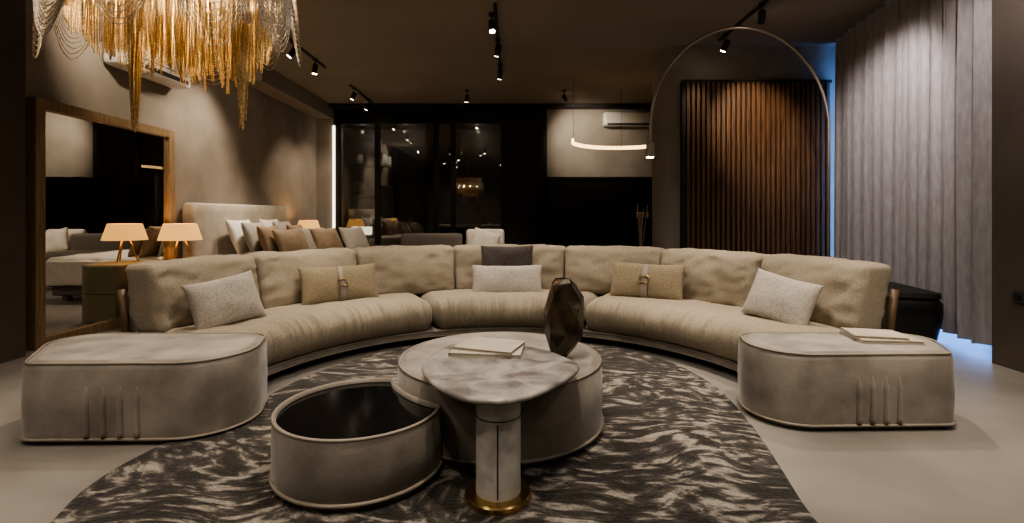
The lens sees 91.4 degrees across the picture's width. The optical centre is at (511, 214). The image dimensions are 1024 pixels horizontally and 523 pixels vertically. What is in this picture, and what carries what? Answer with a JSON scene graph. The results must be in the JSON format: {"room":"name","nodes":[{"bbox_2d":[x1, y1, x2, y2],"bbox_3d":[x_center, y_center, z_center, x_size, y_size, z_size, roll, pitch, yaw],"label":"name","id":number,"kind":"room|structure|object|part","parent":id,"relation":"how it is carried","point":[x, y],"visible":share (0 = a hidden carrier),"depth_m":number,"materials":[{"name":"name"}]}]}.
{"room":"store","nodes":[
{"label":"store","id":0,"kind":"room"},
{"bbox_2d":[26,0,315,258],"bbox_3d":[-4.600,-0.625,5.050,0.200,3.750,14.300,0,0,0],"label":"wall","id":1,"kind":"structure","parent":0,"point":[271,161],"depth_m":7.37,"materials":[{"name":"beige paint"}]},
{"bbox_2d":[0,0,25,363],"bbox_3d":[-4.400,-0.625,1.160,0.200,3.750,6.520,0,0,0],"label":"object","id":2,"kind":"structure","parent":1,"relation":"attached to","point":[12,12],"depth_m":4.30,"materials":[{"name":"brown paint"}]},
{"bbox_2d":[103,31,189,88],"bbox_3d":[-4.367,-1.850,6.050,0.265,0.380,1.160,0,0,0],"label":"air conditioner","id":3,"kind":"object","parent":1,"relation":"attached to","point":[168,79],"visible":0.45,"depth_m":6.08,"materials":[{"name":"white plastic"}]},
{"bbox_2d":[142,62,188,84],"bbox_3d":[-4.253,-1.725,6.050,0.035,0.050,1.000,0,0,0],"label":"vent","id":4,"kind":"object","parent":3,"relation":"attached to","point":[167,75],"depth_m":6.15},
{"bbox_2d":[238,63,333,118],"bbox_3d":[-4.300,-2.350,9.850,0.400,0.300,3.300,0,0,0],"label":"ceiling beam","id":5,"kind":"structure","parent":1,"relation":"attached to","point":[271,83],"depth_m":9.38,"materials":[{"name":"paint"}]},
{"bbox_2d":[316,119,342,243],"bbox_3d":[-4.310,-0.625,11.850,0.380,3.750,0.700,0,0,0],"label":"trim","id":6,"kind":"structure","parent":1,"relation":"attached to","point":[324,127],"depth_m":11.50,"materials":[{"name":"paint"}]},
{"bbox_2d":[333,126,334,227],"bbox_3d":[-4.090,-0.650,11.480,0.040,2.800,0.040,0,0,0],"label":"light strip","id":7,"kind":"object","parent":6,"relation":"attached to","point":[333,126],"visible":0.64,"depth_m":11.46,"materials":[{"name":"white"}]},
{"bbox_2d":[343,129,500,247],"bbox_3d":[0.350,-0.625,12.300,10.100,3.750,0.200,0,0,0],"label":"window","id":8,"kind":"structure","parent":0,"point":[403,151],"depth_m":12.20,"materials":[{"name":"glass"}]},
{"bbox_2d":[0,327,1023,522],"bbox_3d":[0.350,1.300,5.050,10.100,0.100,14.700,0,0,0],"label":"floor","id":9,"kind":"structure","parent":0,"point":[971,470],"depth_m":2.60,"materials":[{"name":"beige tile"}]},
{"bbox_2d":[26,97,174,350],"bbox_3d":[-4.440,0.080,5.550,0.120,2.340,1.900,0,0,0],"label":"mirror","id":10,"kind":"object","parent":9,"relation":"on","point":[100,192],"visible":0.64,"depth_m":5.19,"materials":[{"name":"brown wood"}]},
{"bbox_3d":[-4.440,0.080,4.650,0.120,2.340,0.100,0,0,0],"label":"post","id":11,"kind":"part","parent":10,"relation":"part of","materials":[{"name":"brown wood"}]},
{"bbox_3d":[-4.440,1.200,5.550,0.120,0.100,1.700,0,0,0],"label":"rail","id":12,"kind":"part","parent":10,"relation":"part of","materials":[{"name":"brown wood"}]},
{"bbox_3d":[-4.440,-1.040,5.550,0.120,0.100,1.700,0,0,0],"label":"rail","id":13,"kind":"part","parent":10,"relation":"part of","materials":[{"name":"brown wood"}]},
{"bbox_3d":[-4.440,0.080,6.450,0.120,2.340,0.100,0,0,0],"label":"post","id":14,"kind":"part","parent":10,"relation":"part of","materials":[{"name":"brown wood"}]},
{"bbox_2d":[19,333,268,443],"bbox_3d":[-2.246,1.023,3.059,1.408,0.454,0.745,0,0,0],"label":"upholstered ottoman","id":15,"kind":"object","parent":9,"relation":"on","point":[99,387],"visible":0.99,"depth_m":2.72,"materials":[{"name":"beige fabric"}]},
{"bbox_2d":[182,203,369,257],"bbox_3d":[-3.311,0.540,8.151,2.344,1.422,2.803,0,0,0],"label":"double bed","id":16,"kind":"object","parent":9,"relation":"on","point":[225,229],"visible":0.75,"depth_m":7.39,"materials":[{"name":"grey fabric"}]},
{"bbox_3d":[-4.380,0.540,8.150,0.203,1.422,2.802,0,0,0],"label":"headboard","id":17,"kind":"part","parent":16,"relation":"part of","materials":[{"name":"beige fabric"}]},
{"bbox_2d":[225,219,250,253],"bbox_3d":[-4.100,0.330,7.650,0.281,0.517,0.780,0,0,-6],"label":"pillow","id":18,"kind":"object","parent":16,"relation":"on","point":[235,243],"depth_m":7.39,"materials":[{"name":"white fabric"}]},
{"bbox_2d":[241,222,264,252],"bbox_3d":[-3.851,0.350,7.570,0.288,0.488,0.734,0,0,0],"label":"pillow","id":19,"kind":"object","parent":16,"relation":"on","point":[250,242],"depth_m":7.30,"materials":[{"name":"fabric"}]},
{"bbox_2d":[259,219,277,226],"bbox_3d":[-4.100,0.330,8.600,0.281,0.517,0.780,0,0,-6],"label":"pillow","id":20,"kind":"object","parent":16,"relation":"on","point":[267,222],"depth_m":8.39,"materials":[{"name":"white fabric"}]},
{"bbox_2d":[257,225,279,251],"bbox_3d":[-3.602,0.390,7.490,0.277,0.460,0.674,0,0,0],"label":"pillow","id":21,"kind":"object","parent":16,"relation":"on","point":[266,236],"depth_m":7.26,"materials":[{"name":"brown fabric"}]},
{"bbox_2d":[272,221,290,229],"bbox_3d":[-3.851,0.350,8.520,0.288,0.488,0.734,0,0,0],"label":"pillow","id":22,"kind":"object","parent":16,"relation":"on","point":[279,225],"depth_m":8.28,"materials":[{"name":"fabric"}]},
{"bbox_2d":[272,229,309,251],"bbox_3d":[-3.300,0.410,7.500,0.281,0.396,0.550,0,0,23],"label":"throw pillow","id":23,"kind":"object","parent":16,"relation":"on","point":[293,239],"depth_m":7.37,"materials":[{"name":"brown fabric"}]},
{"bbox_2d":[286,224,302,229],"bbox_3d":[-3.602,0.390,8.440,0.277,0.460,0.674,0,0,0],"label":"pillow","id":24,"kind":"object","parent":16,"relation":"on","point":[288,227],"depth_m":8.20,"materials":[{"name":"brown fabric"}]},
{"bbox_2d":[298,227,323,248],"bbox_3d":[-3.250,0.410,8.300,0.281,0.396,0.550,0,0,23],"label":"throw pillow","id":25,"kind":"object","parent":16,"relation":"on","point":[306,232],"depth_m":8.10,"materials":[{"name":"fabric"}]},
{"bbox_2d":[309,228,343,248],"bbox_3d":[-2.951,0.410,8.000,0.279,0.396,0.550,0,0,23],"label":"throw pillow","id":26,"kind":"object","parent":16,"relation":"on","point":[329,237],"depth_m":7.89,"materials":[{"name":"brown fabric"}]},
{"bbox_2d":[339,227,369,248],"bbox_3d":[-2.701,0.410,8.600,0.278,0.396,0.550,0,0,23],"label":"throw pillow","id":27,"kind":"object","parent":16,"relation":"on","point":[354,237],"depth_m":8.48,"materials":[{"name":"fabric"}]},
{"bbox_2d":[384,227,425,245],"bbox_3d":[-2.550,0.715,11.940,0.900,0.830,0.480,0,0,0],"label":"sofa","id":28,"kind":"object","parent":9,"relation":"on","point":[392,236],"depth_m":11.70,"materials":[{"name":"grey fabric"}]},
{"bbox_2d":[401,233,461,246],"bbox_3d":[-1.450,0.789,8.725,1.106,0.922,0.855,0,0,0],"label":"loveseat","id":29,"kind":"object","parent":9,"relation":"on","point":[407,239],"visible":0.17,"depth_m":8.95,"materials":[{"name":"fabric"}]},
{"bbox_2d":[51,344,817,522],"bbox_3d":[-0.236,1.241,3.000,3.408,0.018,3.960,0,0,0],"label":"area rug","id":30,"kind":"object","parent":9,"relation":"on","point":[670,447],"visible":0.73,"depth_m":2.36,"materials":[{"name":"carpet"}]},
{"bbox_2d":[268,378,442,511],"bbox_3d":[-0.780,1.079,2.418,0.713,0.307,0.816,0,0,-39],"label":"tray table","id":31,"kind":"object","parent":30,"relation":"on","point":[363,443],"visible":1,"depth_m":2.17,"materials":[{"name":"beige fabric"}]},
{"bbox_2d":[276,382,435,438],"bbox_3d":[-0.779,0.959,2.418,0.657,0.023,0.758,0,0,-39],"label":"tray","id":32,"kind":"object","parent":31,"relation":"on","point":[340,410],"depth_m":2.39,"materials":[{"name":"glass"}]},
{"bbox_2d":[397,332,603,466],"bbox_3d":[-0.070,1.030,3.000,1.226,0.405,1.226,0,0,0],"label":"round coffee table","id":33,"kind":"object","parent":30,"relation":"on","point":[556,424],"visible":0.58,"depth_m":2.51,"materials":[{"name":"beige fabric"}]},
{"bbox_2d":[543,278,584,356],"bbox_3d":[0.306,0.596,2.900,0.245,0.460,0.203,0,0,0],"label":"vase","id":34,"kind":"object","parent":33,"relation":"on","point":[564,310],"visible":0.92,"depth_m":2.83,"materials":[{"name":"brown glass"}]},
{"bbox_2d":[422,343,579,515],"bbox_3d":[-0.117,0.989,2.495,0.836,0.487,0.830,0,0,34],"label":"pedestal side table","id":35,"kind":"object","parent":30,"relation":"on","point":[498,387],"visible":0.96,"depth_m":2.14,"materials":[{"name":"marble"},{"name":"brushed brass"}]},
{"bbox_2d":[448,336,525,358],"bbox_3d":[-0.128,0.726,2.751,0.390,0.036,0.308,0,0,9],"label":"magazine stack","id":36,"kind":"object","parent":35,"relation":"on","point":[474,346],"visible":1,"depth_m":2.67,"materials":[{"name":"paper"}]},
{"bbox_2d":[334,109,545,245],"bbox_3d":[-1.660,-0.625,11.850,4.880,3.750,0.700,0,0,0],"label":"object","id":37,"kind":"object","parent":9,"relation":"on","point":[523,131],"visible":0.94,"depth_m":11.50,"materials":[{"name":"black paint"}]},
{"bbox_3d":[-4.020,-0.485,11.550,0.120,3.230,0.100,0,0,0],"label":"post","id":38,"kind":"part","parent":37,"relation":"part of","materials":[{"name":"black paint"}]},
{"bbox_3d":[-2.080,-0.485,11.545,3.760,3.230,0.010,0,0,0],"label":"pane","id":39,"kind":"part","parent":37,"relation":"part of","materials":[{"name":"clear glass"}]},
{"bbox_2d":[342,164,384,167],"bbox_3d":[-3.530,-1.165,11.915,0.860,0.030,0.530,0,0,0],"label":"shelf","id":40,"kind":"object","parent":37,"relation":"attached to","point":[346,165],"depth_m":11.75,"materials":[{"name":"black glass"}]},
{"bbox_2d":[342,194,384,196],"bbox_3d":[-3.530,-0.465,11.915,0.860,0.030,0.530,0,0,0],"label":"shelf","id":41,"kind":"object","parent":37,"relation":"attached to","point":[350,195],"depth_m":11.65,"materials":[{"name":"black glass"}]},
{"bbox_2d":[342,224,384,225],"bbox_3d":[-3.530,0.235,11.915,0.860,0.030,0.530,0,0,0],"label":"shelf","id":42,"kind":"object","parent":37,"relation":"attached to","point":[342,224],"depth_m":11.65,"materials":[{"name":"black glass"}]},
{"bbox_3d":[-3.100,-0.485,11.550,0.120,3.230,0.100,0,0,0],"label":"post","id":43,"kind":"part","parent":37,"relation":"part of","materials":[{"name":"black metal"}]},
{"bbox_3d":[-1.750,-0.485,11.550,0.120,3.230,0.100,0,0,0],"label":"post","id":44,"kind":"part","parent":37,"relation":"part of","materials":[{"name":"black metal"}]},
{"bbox_3d":[-1.700,-0.485,11.850,0.600,3.230,0.500,0,0,0],"label":"panel","id":45,"kind":"part","parent":37,"relation":"part of","materials":[{"name":"black glass"}]},
{"bbox_3d":[-1.350,-0.485,11.550,0.120,3.230,0.100,0,0,0],"label":"post","id":46,"kind":"part","parent":37,"relation":"part of","materials":[{"name":"black metal"}]},
{"bbox_3d":[-0.200,-0.485,11.550,0.120,3.230,0.100,0,0,0],"label":"post","id":47,"kind":"part","parent":37,"relation":"part of","materials":[{"name":"black metal"}]},
{"bbox_3d":[0.315,-0.485,11.850,0.930,3.230,0.700,0,0,0],"label":"solid panel","id":48,"kind":"part","parent":37,"relation":"part of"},
{"bbox_2d":[466,227,504,244],"bbox_3d":[-0.500,0.734,9.040,0.724,1.031,0.804,0,0,0],"label":"armchair","id":49,"kind":"object","parent":9,"relation":"on","point":[473,236],"visible":0.44,"depth_m":9.09,"materials":[{"name":"white fabric"}]},
{"bbox_2d":[116,244,899,376],"bbox_3d":[-0.030,0.795,4.819,5.873,0.913,2.682,0,0,0],"label":"sectional sofa","id":50,"kind":"object","parent":9,"relation":"on","point":[425,292],"visible":0.66,"depth_m":4.55,"materials":[{"name":"beige fabric"}]},
{"bbox_3d":[-2.905,0.904,3.750,0.126,0.697,0.056,0,0,12],"label":"post","id":51,"kind":"part","parent":50,"relation":"part of","materials":[{"name":"brown wood"}]},
{"bbox_2d":[125,254,259,332],"bbox_3d":[-2.587,0.616,4.128,0.440,0.540,1.018,0,0,22],"label":"cushion","id":52,"kind":"object","parent":50,"relation":"on","point":[158,301],"depth_m":3.75,"materials":[{"name":"beige fabric"}]},
{"bbox_2d":[182,270,266,329],"bbox_3d":[-2.236,0.675,3.906,0.238,0.439,0.566,0,0,42],"label":"cushion","id":53,"kind":"object","parent":50,"relation":"on","point":[235,298],"visible":0.97,"depth_m":3.83,"materials":[{"name":"fabric"}]},
{"bbox_2d":[165,293,431,365],"bbox_3d":[-1.749,0.983,4.519,1.161,0.342,2.505,0,0,39],"label":"seat cushion","id":54,"kind":"object","parent":50,"relation":"on","point":[295,333],"depth_m":4.29,"materials":[{"name":"beige fabric"}]},
{"bbox_2d":[247,248,356,308],"bbox_3d":[-2.055,0.616,4.985,0.420,0.541,1.096,0,0,42],"label":"cushion","id":55,"kind":"object","parent":50,"relation":"on","point":[277,273],"depth_m":4.69,"materials":[{"name":"beige fabric"}]},
{"bbox_2d":[298,263,378,304],"bbox_3d":[-1.675,0.675,4.874,0.754,0.358,0.211,0,0,-38],"label":"cushion","id":56,"kind":"object","parent":50,"relation":"on","point":[319,285],"visible":0.92,"depth_m":4.79,"materials":[{"name":"fabric"}]},
{"bbox_2d":[353,245,453,294],"bbox_3d":[-1.199,0.612,5.625,1.157,0.547,0.428,0,0,-24],"label":"cushion","id":57,"kind":"object","parent":50,"relation":"on","point":[424,269],"depth_m":5.48,"materials":[{"name":"beige fabric"}]},
{"bbox_2d":[472,265,541,291],"bbox_3d":[-0.054,0.715,5.462,0.781,0.323,0.207,0,0,0],"label":"cushion","id":58,"kind":"object","parent":50,"relation":"on","point":[485,278],"visible":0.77,"depth_m":5.40,"materials":[{"name":"fabric"}]},
{"bbox_2d":[481,245,532,265],"bbox_3d":[-0.056,0.530,5.644,0.601,0.371,0.159,0,0,0],"label":"cushion","id":59,"kind":"object","parent":50,"relation":"on","point":[491,255],"visible":0.57,"depth_m":5.60,"materials":[{"name":"fabric"}]},
{"bbox_2d":[420,289,597,328],"bbox_3d":[-0.030,0.983,5.386,2.041,0.340,1.104,0,0,0],"label":"seat cushion","id":60,"kind":"object","parent":50,"relation":"on","point":[447,308],"depth_m":4.95,"materials":[{"name":"beige fabric"}]},
{"bbox_2d":[453,244,565,288],"bbox_3d":[-0.030,0.615,5.882,1.361,0.543,0.462,0,0,0],"label":"cushion","id":61,"kind":"object","parent":50,"relation":"on","point":[552,258],"depth_m":5.73,"materials":[{"name":"beige fabric"}]},
{"bbox_2d":[565,245,665,294],"bbox_3d":[1.137,0.617,5.626,1.158,0.539,0.435,0,0,26],"label":"cushion","id":62,"kind":"object","parent":50,"relation":"on","point":[590,268],"depth_m":5.53,"materials":[{"name":"beige fabric"}]},
{"bbox_2d":[610,262,685,299],"bbox_3d":[1.368,0.675,5.084,0.752,0.358,0.214,0,0,32],"label":"cushion","id":63,"kind":"object","parent":50,"relation":"on","point":[629,279],"visible":0.94,"depth_m":5.00,"materials":[{"name":"fabric"}]},
{"bbox_2d":[585,293,841,361],"bbox_3d":[1.686,0.985,4.521,1.154,0.340,2.504,0,0,-38],"label":"seat cushion","id":64,"kind":"object","parent":50,"relation":"on","point":[707,328],"depth_m":4.33,"materials":[{"name":"beige fabric"}]},
{"bbox_2d":[661,248,769,306],"bbox_3d":[2.005,0.617,4.991,0.434,0.539,1.093,0,0,-42],"label":"cushion","id":65,"kind":"object","parent":50,"relation":"on","point":[712,278],"depth_m":4.79,"materials":[{"name":"beige fabric"}]},
{"bbox_2d":[741,268,823,324],"bbox_3d":[2.144,0.675,3.994,0.239,0.454,0.567,0,0,-36],"label":"cushion","id":66,"kind":"object","parent":50,"relation":"on","point":[771,296],"visible":0.91,"depth_m":3.92,"materials":[{"name":"fabric"}]},
{"bbox_2d":[761,254,891,328],"bbox_3d":[2.526,0.617,4.128,0.427,0.539,1.020,0,0,-21],"label":"cushion","id":67,"kind":"object","parent":50,"relation":"on","point":[853,294],"depth_m":3.77,"materials":[{"name":"beige fabric"}]},
{"bbox_3d":[2.845,0.904,3.750,0.126,0.697,0.056,0,0,-12],"label":"post","id":68,"kind":"part","parent":50,"relation":"part of","materials":[{"name":"brown wood"}]},
{"bbox_2d":[546,177,651,246],"bbox_3d":[2.940,0.200,11.450,4.320,2.100,1.500,0,0,0],"label":"wall","id":69,"kind":"structure","parent":9,"relation":"on","point":[586,211],"depth_m":11.20,"materials":[{"name":"paint"}]},
{"bbox_3d":[2.940,-0.825,11.175,4.320,0.050,0.050,0,0,0],"label":"panel","id":70,"kind":"part","parent":69,"relation":"part of","materials":[{"name":"black paint"}]},
{"bbox_2d":[636,203,648,246],"bbox_3d":[1.980,0.533,7.700,0.200,1.434,0.200,0,0,-14],"label":"sculpture","id":71,"kind":"object","parent":9,"relation":"on","point":[640,215],"visible":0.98,"depth_m":7.67,"materials":[{"name":"brown metal"}]},
{"bbox_2d":[646,26,829,256],"bbox_3d":[2.940,-0.565,6.300,2.500,3.629,0.400,0,0,0],"label":"arc floor lamp","id":72,"kind":"object","parent":9,"relation":"on","point":[650,145],"visible":0.77,"depth_m":6.29,"materials":[{"name":"silver metal"}]},
{"bbox_2d":[737,332,956,429],"bbox_3d":[2.103,1.023,3.159,1.286,0.454,0.586,0,0,0],"label":"upholstered ottoman","id":73,"kind":"object","parent":9,"relation":"on","point":[797,380],"visible":0.93,"depth_m":2.89,"materials":[{"name":"beige fabric"}]},
{"bbox_2d":[840,327,924,344],"bbox_3d":[2.353,0.776,3.212,0.377,0.038,0.283,0,0,6],"label":"magazine stack","id":74,"kind":"object","parent":73,"relation":"on","point":[864,336],"visible":1,"depth_m":3.13,"materials":[{"name":"paper"}]},
{"bbox_2d":[887,282,943,342],"bbox_3d":[3.840,0.985,5.128,0.574,0.530,1.015,0,0,14],"label":"bench","id":75,"kind":"object","parent":9,"relation":"on","point":[920,312],"visible":0.34,"depth_m":4.65,"materials":[{"name":"leather"}]},
{"bbox_3d":[-4.070,0.915,6.080,0.550,0.670,0.730,0,0,0],"label":"nightstand","id":76,"kind":"object","parent":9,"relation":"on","visible":0},
{"bbox_2d":[157,223,202,258],"bbox_3d":[-4.080,0.340,6.150,0.470,0.467,0.470,0,0,0],"label":"table lamp","id":77,"kind":"object","parent":76,"relation":"on","point":[185,232],"visible":0.9,"depth_m":6.00,"materials":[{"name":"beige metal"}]},
{"bbox_3d":[-4.082,0.394,6.075,0.018,0.359,0.127,0,0,1],"label":"leg","id":78,"kind":"part","parent":77,"relation":"part of","materials":[{"name":"gold metal"}]},
{"bbox_3d":[-4.080,0.207,6.150,0.470,0.200,0.470,0,0,0],"label":"lamp shade","id":79,"kind":"part","parent":77,"relation":"part of","materials":[{"name":"beige fabric"}]},
{"bbox_3d":[-4.014,0.394,6.186,0.127,0.359,0.018,0,0,-29],"label":"leg","id":80,"kind":"part","parent":77,"relation":"part of","materials":[{"name":"gold metal"}]},
{"bbox_3d":[-4.070,0.915,10.020,0.550,0.670,0.730,0,0,0],"label":"nightstand","id":81,"kind":"object","parent":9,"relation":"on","visible":0},
{"bbox_2d":[298,220,319,227],"bbox_3d":[-4.080,0.340,10.020,0.470,0.467,0.470,0,0,0],"label":"table lamp","id":82,"kind":"object","parent":81,"relation":"on","point":[305,223],"visible":0.65,"depth_m":9.86,"materials":[{"name":"beige fabric"}]},
{"bbox_2d":[207,0,891,102],"bbox_3d":[0.350,-2.575,5.050,10.100,0.150,14.700,0,0,0],"label":"ceiling","id":83,"kind":"structure","parent":0,"point":[391,51],"depth_m":7.16,"materials":[{"name":"paint"}]},
{"bbox_2d":[32,0,300,131],"bbox_3d":[-1.825,-1.465,2.686,1.316,2.070,0.810,0,0,5],"label":"chandelier","id":84,"kind":"object","parent":83,"relation":"hanging from","point":[236,28],"visible":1,"depth_m":2.58,"materials":[{"name":"gold metal"}]},
{"bbox_2d":[285,36,325,67],"bbox_3d":[-3.150,-2.485,7.700,0.036,0.030,1.436,0,0,0],"label":"track rail","id":85,"kind":"object","parent":83,"relation":"attached to","point":[290,39],"visible":0.79,"depth_m":7.70,"materials":[{"name":"black metal"}]},
{"bbox_2d":[287,42,297,58],"bbox_3d":[-3.159,-2.377,7.199,0.158,0.246,0.097,0,0,0],"label":"ceiling spotlight","id":86,"kind":"object","parent":85,"relation":"attached to","point":[291,53],"depth_m":7.16,"materials":[{"name":"black metal"}]},
{"bbox_2d":[312,58,317,74],"bbox_3d":[-3.152,-2.376,8.000,0.101,0.247,0.084,0,0,0],"label":"ceiling spotlight","id":87,"kind":"object","parent":85,"relation":"attached to","point":[315,66],"depth_m":7.97,"materials":[{"name":"black metal"}]},
{"bbox_2d":[349,85,371,102],"bbox_3d":[-3.100,-2.485,10.300,0.036,0.030,1.436,0,0,0],"label":"track rail","id":88,"kind":"object","parent":83,"relation":"attached to","point":[351,86],"visible":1,"depth_m":10.17,"materials":[{"name":"black metal"}]},
{"bbox_2d":[350,87,356,99],"bbox_3d":[-3.107,-2.376,9.802,0.142,0.249,0.104,0,0,0],"label":"ceiling spotlight","id":89,"kind":"object","parent":88,"relation":"attached to","point":[354,94],"depth_m":9.77,"materials":[{"name":"black metal"}]},
{"bbox_2d":[365,99,370,110],"bbox_3d":[-3.108,-2.376,10.801,0.148,0.248,0.095,0,0,0],"label":"ceiling spotlight","id":90,"kind":"object","parent":88,"relation":"attached to","point":[368,106],"depth_m":10.77,"materials":[{"name":"black metal"}]},
{"bbox_2d":[464,90,469,102],"bbox_3d":[-0.903,-2.375,10.005,0.113,0.249,0.132,0,0,0],"label":"ceiling spotlight","id":91,"kind":"object","parent":83,"relation":"attached to","point":[466,99],"depth_m":9.98,"materials":[{"name":"black metal"}]},
{"bbox_2d":[493,2,500,68],"bbox_3d":[-0.200,-2.485,7.250,0.036,0.030,2.736,0,0,0],"label":"track rail","id":92,"kind":"object","parent":83,"relation":"attached to","point":[494,3],"visible":0.64,"depth_m":6.52,"materials":[{"name":"black metal"}]},
{"bbox_2d":[488,12,495,33],"bbox_3d":[-0.249,-2.375,6.195,0.094,0.250,0.132,0,0,0],"label":"ceiling spotlight","id":93,"kind":"object","parent":92,"relation":"attached to","point":[491,23],"depth_m":6.17,"materials":[{"name":"black metal"}]},
{"bbox_2d":[494,38,501,56],"bbox_3d":[-0.204,-2.376,7.107,0.120,0.248,0.147,0,0,0],"label":"ceiling spotlight","id":94,"kind":"object","parent":92,"relation":"attached to","point":[498,47],"depth_m":7.08,"materials":[{"name":"black metal"}]},
{"bbox_2d":[497,64,502,79],"bbox_3d":[-0.201,-2.376,8.307,0.095,0.249,0.144,0,0,0],"label":"ceiling spotlight","id":95,"kind":"object","parent":92,"relation":"attached to","point":[499,75],"depth_m":8.28,"materials":[{"name":"black metal"}]},
{"bbox_2d":[562,90,567,101],"bbox_3d":[1.056,-2.389,10.013,0.135,0.223,0.172,0,0,0],"label":"ceiling spotlight","id":96,"kind":"object","parent":83,"relation":"attached to","point":[564,97],"depth_m":9.98,"materials":[{"name":"black metal"}]},
{"bbox_2d":[571,79,645,149],"bbox_3d":[2.099,-1.899,9.352,1.959,1.203,1.150,0,0,7],"label":"pendant light","id":97,"kind":"object","parent":83,"relation":"hanging from","point":[573,143],"visible":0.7,"depth_m":9.81,"materials":[{"name":"white"}]},
{"bbox_2d":[718,0,769,40],"bbox_3d":[2.950,-2.485,6.400,0.036,0.030,1.436,0,0,0],"label":"track rail","id":98,"kind":"object","parent":83,"relation":"attached to","point":[764,2],"visible":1,"depth_m":6.29,"materials":[{"name":"black metal"}]},
{"bbox_2d":[720,33,730,51],"bbox_3d":[2.945,-2.375,6.904,0.129,0.249,0.120,0,0,0],"label":"ceiling spotlight","id":99,"kind":"object","parent":98,"relation":"attached to","point":[726,42],"depth_m":6.88,"materials":[{"name":"black metal"}]},
{"bbox_2d":[758,2,765,24],"bbox_3d":[2.955,-2.382,5.911,0.125,0.236,0.168,0,0,0],"label":"ceiling spotlight","id":100,"kind":"object","parent":98,"relation":"attached to","point":[761,13],"depth_m":5.88,"materials":[{"name":"black metal"}]},
{"bbox_2d":[834,0,991,345],"bbox_3d":[4.405,-0.674,5.739,0.189,3.648,3.080,0,0,9],"label":"curtain","id":101,"kind":"object","parent":83,"relation":"hanging from","point":[913,153],"visible":0.83,"depth_m":5.26,"materials":[{"name":"fabric"}]},
{"bbox_2d":[546,109,651,177],"bbox_3d":[3.000,-1.675,11.850,4.400,1.650,0.700,0,0,0],"label":"wall","id":102,"kind":"structure","parent":0,"point":[563,159],"depth_m":11.50,"materials":[{"name":"grey paint"}]},
{"bbox_2d":[329,103,651,108],"bbox_3d":[0.550,-2.465,11.350,9.300,0.070,0.300,0,0,0],"label":"trim","id":103,"kind":"structure","parent":102,"relation":"attached to","point":[332,105],"depth_m":11.20,"materials":[{"name":"black metal"}]},
{"bbox_2d":[602,112,649,126],"bbox_3d":[2.650,-2.170,11.377,1.160,0.320,0.245,0,0,0],"label":"air conditioner","id":104,"kind":"object","parent":102,"relation":"attached to","point":[609,119],"visible":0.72,"depth_m":11.26,"materials":[{"name":"white plastic"}]},
{"bbox_2d":[607,123,648,124],"bbox_3d":[2.650,-2.050,11.273,1.000,0.040,0.035,0,0,0],"label":"vent","id":105,"kind":"object","parent":104,"relation":"attached to","point":[607,123],"depth_m":11.26,"materials":[{"name":"black plastic"}]},
{"bbox_2d":[652,46,835,256],"bbox_3d":[3.585,-0.625,7.675,2.790,3.750,0.550,0,0,0],"label":"wall partition","id":106,"kind":"structure","parent":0,"point":[696,62],"depth_m":7.40,"materials":[{"name":"grey paint"}]},
{"bbox_2d":[680,80,831,247],"bbox_3d":[3.585,-0.365,7.355,2.190,3.230,0.090,0,0,0],"label":"wood wall panel","id":107,"kind":"object","parent":106,"relation":"attached to","point":[683,82],"visible":0.75,"depth_m":7.31,"materials":[{"name":"brown wood"}]},
{"bbox_3d":[2.515,-0.345,7.355,0.050,3.190,0.090,0,0,0],"label":"frame","id":108,"kind":"part","parent":107,"relation":"part of","materials":[{"name":"brown wood"}]},
{"bbox_2d":[690,83,735,250],"bbox_3d":[3.590,-0.350,7.380,2.140,3.200,0.040,0,0,0],"label":"backing","id":109,"kind":"object","parent":107,"relation":"attached to","point":[690,83],"visible":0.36,"depth_m":7.36,"materials":[{"name":"brown wood"}]},
{"bbox_3d":[3.590,-1.960,7.355,2.180,0.040,0.090,0,0,0],"label":"frame","id":110,"kind":"part","parent":107,"relation":"part of","materials":[{"name":"brown wood"}]},
{"bbox_2d":[686,82,829,256],"bbox_3d":[3.604,-0.345,7.340,2.089,3.190,0.050,0,0,0],"label":"slats","id":111,"kind":"object","parent":107,"relation":"attached to","point":[781,128],"visible":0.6,"depth_m":7.32,"materials":[{"name":"brown wood"}]},
{"bbox_2d":[992,0,1023,372],"bbox_3d":[4.725,-0.625,1.060,1.350,3.750,6.320,0,0,0],"label":"wall","id":112,"kind":"structure","parent":0,"point":[1007,15],"depth_m":4.09,"materials":[{"name":"brown paint"}]},
{"bbox_2d":[1012,291,1023,303],"bbox_3d":[4.040,0.655,3.980,0.020,0.090,0.100,0,0,0],"label":"plate","id":113,"kind":"object","parent":112,"relation":"attached to","point":[1021,294],"visible":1,"depth_m":3.98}
]}

